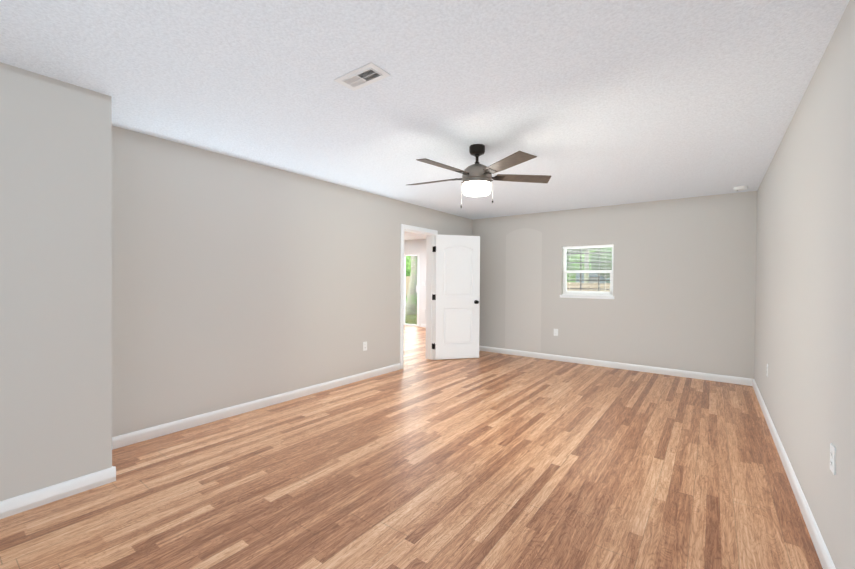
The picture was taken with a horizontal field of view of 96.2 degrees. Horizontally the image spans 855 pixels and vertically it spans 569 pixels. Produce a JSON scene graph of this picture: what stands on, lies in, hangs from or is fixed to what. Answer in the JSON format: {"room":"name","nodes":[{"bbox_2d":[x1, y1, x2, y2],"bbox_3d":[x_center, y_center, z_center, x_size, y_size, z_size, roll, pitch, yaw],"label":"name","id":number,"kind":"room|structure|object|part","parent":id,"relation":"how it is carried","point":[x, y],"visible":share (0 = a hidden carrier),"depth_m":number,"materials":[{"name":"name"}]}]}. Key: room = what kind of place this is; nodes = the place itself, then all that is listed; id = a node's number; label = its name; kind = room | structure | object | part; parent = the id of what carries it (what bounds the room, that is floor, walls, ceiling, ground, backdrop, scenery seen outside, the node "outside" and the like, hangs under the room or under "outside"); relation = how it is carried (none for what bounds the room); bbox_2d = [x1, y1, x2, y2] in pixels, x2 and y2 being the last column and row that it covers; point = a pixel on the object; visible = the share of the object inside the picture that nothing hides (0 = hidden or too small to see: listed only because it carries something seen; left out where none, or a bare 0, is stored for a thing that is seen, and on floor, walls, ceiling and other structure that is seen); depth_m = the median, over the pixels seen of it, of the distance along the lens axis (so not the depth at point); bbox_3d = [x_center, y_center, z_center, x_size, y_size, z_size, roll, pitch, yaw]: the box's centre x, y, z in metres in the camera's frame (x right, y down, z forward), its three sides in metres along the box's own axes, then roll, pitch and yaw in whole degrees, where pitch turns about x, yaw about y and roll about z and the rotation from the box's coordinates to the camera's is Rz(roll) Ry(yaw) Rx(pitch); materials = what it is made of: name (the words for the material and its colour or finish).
{"room":"empty bedroom","nodes":[
{"label":"empty bedroom","id":0,"kind":"room"},
{"bbox_2d":[0,62,111,500],"bbox_3d":[-2.687,0.034,1.995,0.576,2.440,1.520,1,1,37],"label":"wall","id":1,"kind":"structure","parent":0,"point":[55,281],"depth_m":2.22,"materials":[{"name":"beige paint"}]},
{"bbox_2d":[0,466,115,518],"bbox_3d":[-2.453,1.212,1.837,0.016,0.090,1.536,1,1,37],"label":"baseboard","id":2,"kind":"structure","parent":1,"relation":"attached to","point":[30,500],"depth_m":2.22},
{"bbox_2d":[112,126,471,436],"bbox_3d":[-1.329,0.017,4.431,0.150,2.440,7.350,1,1,37],"label":"wall","id":3,"kind":"structure","parent":0,"point":[236,281],"depth_m":3.65,"materials":[{"name":"beige paint"}]},
{"bbox_2d":[112,363,399,449],"bbox_3d":[-1.428,1.194,4.181,0.016,0.090,3.449,1,1,37],"label":"baseboard","id":4,"kind":"structure","parent":3,"relation":"attached to","point":[127,439],"depth_m":3.63,"materials":[{"name":"white"}]},
{"bbox_2d":[363,341,366,350],"bbox_3d":[-0.814,0.805,5.005,0.008,0.115,0.070,1,1,37],"label":"outlet","id":5,"kind":"object","parent":3,"relation":"attached to","point":[364,346],"visible":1,"depth_m":5.00,"materials":[{"name":"white plastic"}]},
{"bbox_2d":[400,224,437,368],"bbox_3d":[-0.184,0.174,5.973,0.182,2.110,0.910,1,1,37],"label":"door frame","id":6,"kind":"structure","parent":3,"relation":"in","point":[430,301],"depth_m":6.24,"materials":[{"name":"white"}]},
{"bbox_3d":[-0.251,0.173,6.023,0.016,2.110,0.910,1,1,37],"label":"adjacent door casing trim","id":7,"kind":"part","parent":6,"relation":"part of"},
{"bbox_2d":[432,234,479,359],"bbox_3d":[0.486,0.207,6.318,0.584,2.025,0.632,1,1,37],"label":"door","id":8,"kind":"structure","parent":3,"relation":"in","point":[456,297],"depth_m":6.29,"materials":[{"name":"white paint"}]},
{"bbox_2d":[0,325,822,568],"bbox_3d":[-0.788,1.291,5.375,8.810,0.120,9.500,1,1,37],"label":"floor","id":9,"kind":"structure","parent":0,"point":[488,460],"depth_m":2.43,"materials":[{"name":"laminate"}]},
{"bbox_2d":[404,239,425,326],"bbox_3d":[0.318,-0.035,10.371,4.594,2.440,0.150,1,1,37],"label":"wall","id":10,"kind":"structure","parent":0,"point":[415,246],"depth_m":10.64,"materials":[{"name":"white paint"}]},
{"bbox_2d":[404,253,418,325],"bbox_3d":[-0.685,0.146,11.098,1.214,2.045,0.100,1,1,37],"label":"door frame","id":11,"kind":"structure","parent":10,"relation":"in","point":[417,280],"depth_m":10.92,"materials":[{"name":"white"}]},
{"bbox_2d":[0,0,849,239],"bbox_3d":[-0.770,-1.269,5.348,8.810,0.120,9.500,1,1,37],"label":"ceiling","id":12,"kind":"structure","parent":0,"point":[593,103],"depth_m":2.23,"materials":[{"name":"white paint"}]},
{"bbox_2d":[334,62,390,90],"bbox_3d":[-0.371,-1.167,2.168,0.300,0.010,0.152,1,1,37],"label":"ceiling vent","id":13,"kind":"object","parent":12,"relation":"in","point":[363,76],"visible":1,"depth_m":2.16,"materials":[{"name":"white metal"}]},
{"bbox_2d":[408,144,550,207],"bbox_3d":[0.392,-0.917,3.261,1.274,0.522,1.273,1,1,37],"label":"fan","id":14,"kind":"object","parent":12,"relation":"hanging from","point":[476,178],"visible":1,"depth_m":3.18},
{"bbox_2d":[733,186,747,190],"bbox_3d":[3.756,-1.149,4.600,0.136,0.040,0.136,1,1,37],"label":"smoke detector","id":15,"kind":"object","parent":12,"relation":"attached to","point":[739,188],"visible":1,"depth_m":4.57,"materials":[{"name":"white plastic"}]},
{"bbox_2d":[472,191,756,378],"bbox_3d":[2.511,0.026,6.062,4.366,2.440,0.150,1,1,37],"label":"wall","id":16,"kind":"structure","parent":0,"point":[684,281],"depth_m":5.56,"materials":[{"name":"beige paint"}]},
{"bbox_2d":[560,295,614,298],"bbox_3d":[2.498,0.194,6.018,0.810,0.046,0.107,1,1,37],"label":"window sill","id":17,"kind":"structure","parent":16,"relation":"attached to","point":[587,296],"depth_m":5.98,"materials":[{"name":"white"}]},
{"bbox_2d":[563,246,613,295],"bbox_3d":[2.544,-0.221,6.072,0.766,0.782,0.062,1,1,37],"label":"window","id":18,"kind":"structure","parent":16,"relation":"in","point":[597,293],"depth_m":6.06,"materials":[{"name":"white"}]},
{"bbox_2d":[562,244,613,295],"bbox_3d":[2.506,-0.222,6.022,0.762,0.777,0.040,1,1,37],"label":"window blinds","id":19,"kind":"object","parent":18,"relation":"attached to","point":[588,246],"visible":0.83,"depth_m":6.01,"materials":[{"name":"white plastic"}]},
{"bbox_2d":[567,248,609,290],"bbox_3d":[2.593,-0.214,6.138,0.850,0.878,0.073,1,1,37],"label":"bars","id":20,"kind":"object","parent":18,"relation":"attached to","point":[580,280],"depth_m":6.18,"materials":[{"name":"grey metal"}]},
{"bbox_2d":[479,346,752,385],"bbox_3d":[2.453,1.202,6.008,4.066,0.090,0.016,1,1,37],"label":"baseboard","id":21,"kind":"structure","parent":16,"relation":"attached to","point":[697,375],"depth_m":5.62,"materials":[{"name":"white"}]},
{"bbox_2d":[754,0,854,568],"bbox_3d":[2.055,0.068,1.916,0.150,2.440,7.350,1,1,37],"label":"wall","id":22,"kind":"structure","parent":0,"point":[805,303],"depth_m":1.97,"materials":[{"name":"beige paint"}]},
{"bbox_2d":[753,379,835,568],"bbox_3d":[1.975,1.241,1.971,0.016,0.090,7.034,1,1,37],"label":"baseboard","id":23,"kind":"structure","parent":22,"relation":"attached to","point":[824,556],"depth_m":2.21,"materials":[{"name":"white"}]},
{"bbox_2d":[830,443,835,474],"bbox_3d":[1.762,0.758,1.670,0.008,0.115,0.070,1,1,37],"label":"outlet","id":24,"kind":"object","parent":22,"relation":"attached to","point":[832,458],"visible":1,"depth_m":1.66,"materials":[{"name":"white plastic"}]},
{"label":"outside","id":25,"kind":"structure","parent":0,"visible":0},
{"bbox_2d":[405,315,416,323],"bbox_3d":[-0.223,1.349,12.431,65.000,0.120,70.000,1,1,37],"label":"ground","id":26,"kind":"structure","parent":25,"point":[411,319],"depth_m":13.94,"materials":[{"name":"green plant"}]},
{"bbox_2d":[406,276,409,295],"bbox_3d":[0.345,0.328,23.231,11.003,1.700,0.020,1,1,37],"label":"fence","id":27,"kind":"object","parent":26,"relation":"on","point":[407,279],"depth_m":24.42,"materials":[{"name":"brown wood"}]},
{"bbox_2d":[405,256,416,314],"bbox_3d":[-0.384,-2.273,16.022,6.121,7.089,3.852,1,1,37],"label":"tree","id":28,"kind":"object","parent":26,"relation":"on","point":[413,293],"depth_m":15.82,"materials":[{"name":"green plant"}]},
{"bbox_2d":[567,282,609,291],"bbox_3d":[5.359,0.658,9.437,8.715,1.405,0.060,1,1,37],"label":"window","id":29,"kind":"structure","parent":26,"relation":"on","point":[589,285],"depth_m":10.17,"materials":[{"name":"brown wood"}]},
{"bbox_2d":[566,247,611,281],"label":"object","id":30,"kind":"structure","parent":26,"relation":"on","point":[586,275],"depth_m":11.09,"materials":[{"name":"green plant"}]},
{"bbox_2d":[572,270,609,282],"bbox_3d":[5.761,0.418,13.212,1.150,1.810,1.400,1,1,37],"label":"shed","id":31,"kind":"object","parent":26,"relation":"on","point":[593,275],"depth_m":12.70,"materials":[{"name":"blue paint"}]},
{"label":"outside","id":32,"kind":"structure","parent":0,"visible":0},
{"bbox_2d":[406,256,410,275],"bbox_3d":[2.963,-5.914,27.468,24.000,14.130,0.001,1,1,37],"label":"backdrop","id":33,"kind":"structure","parent":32,"point":[408,266],"depth_m":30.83,"materials":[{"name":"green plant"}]},
{"bbox_2d":[416,250,594,297],"bbox_3d":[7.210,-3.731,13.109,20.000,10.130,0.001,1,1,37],"label":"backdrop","id":34,"kind":"structure","parent":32,"point":[575,265],"depth_m":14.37,"materials":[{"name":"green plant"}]}
]}

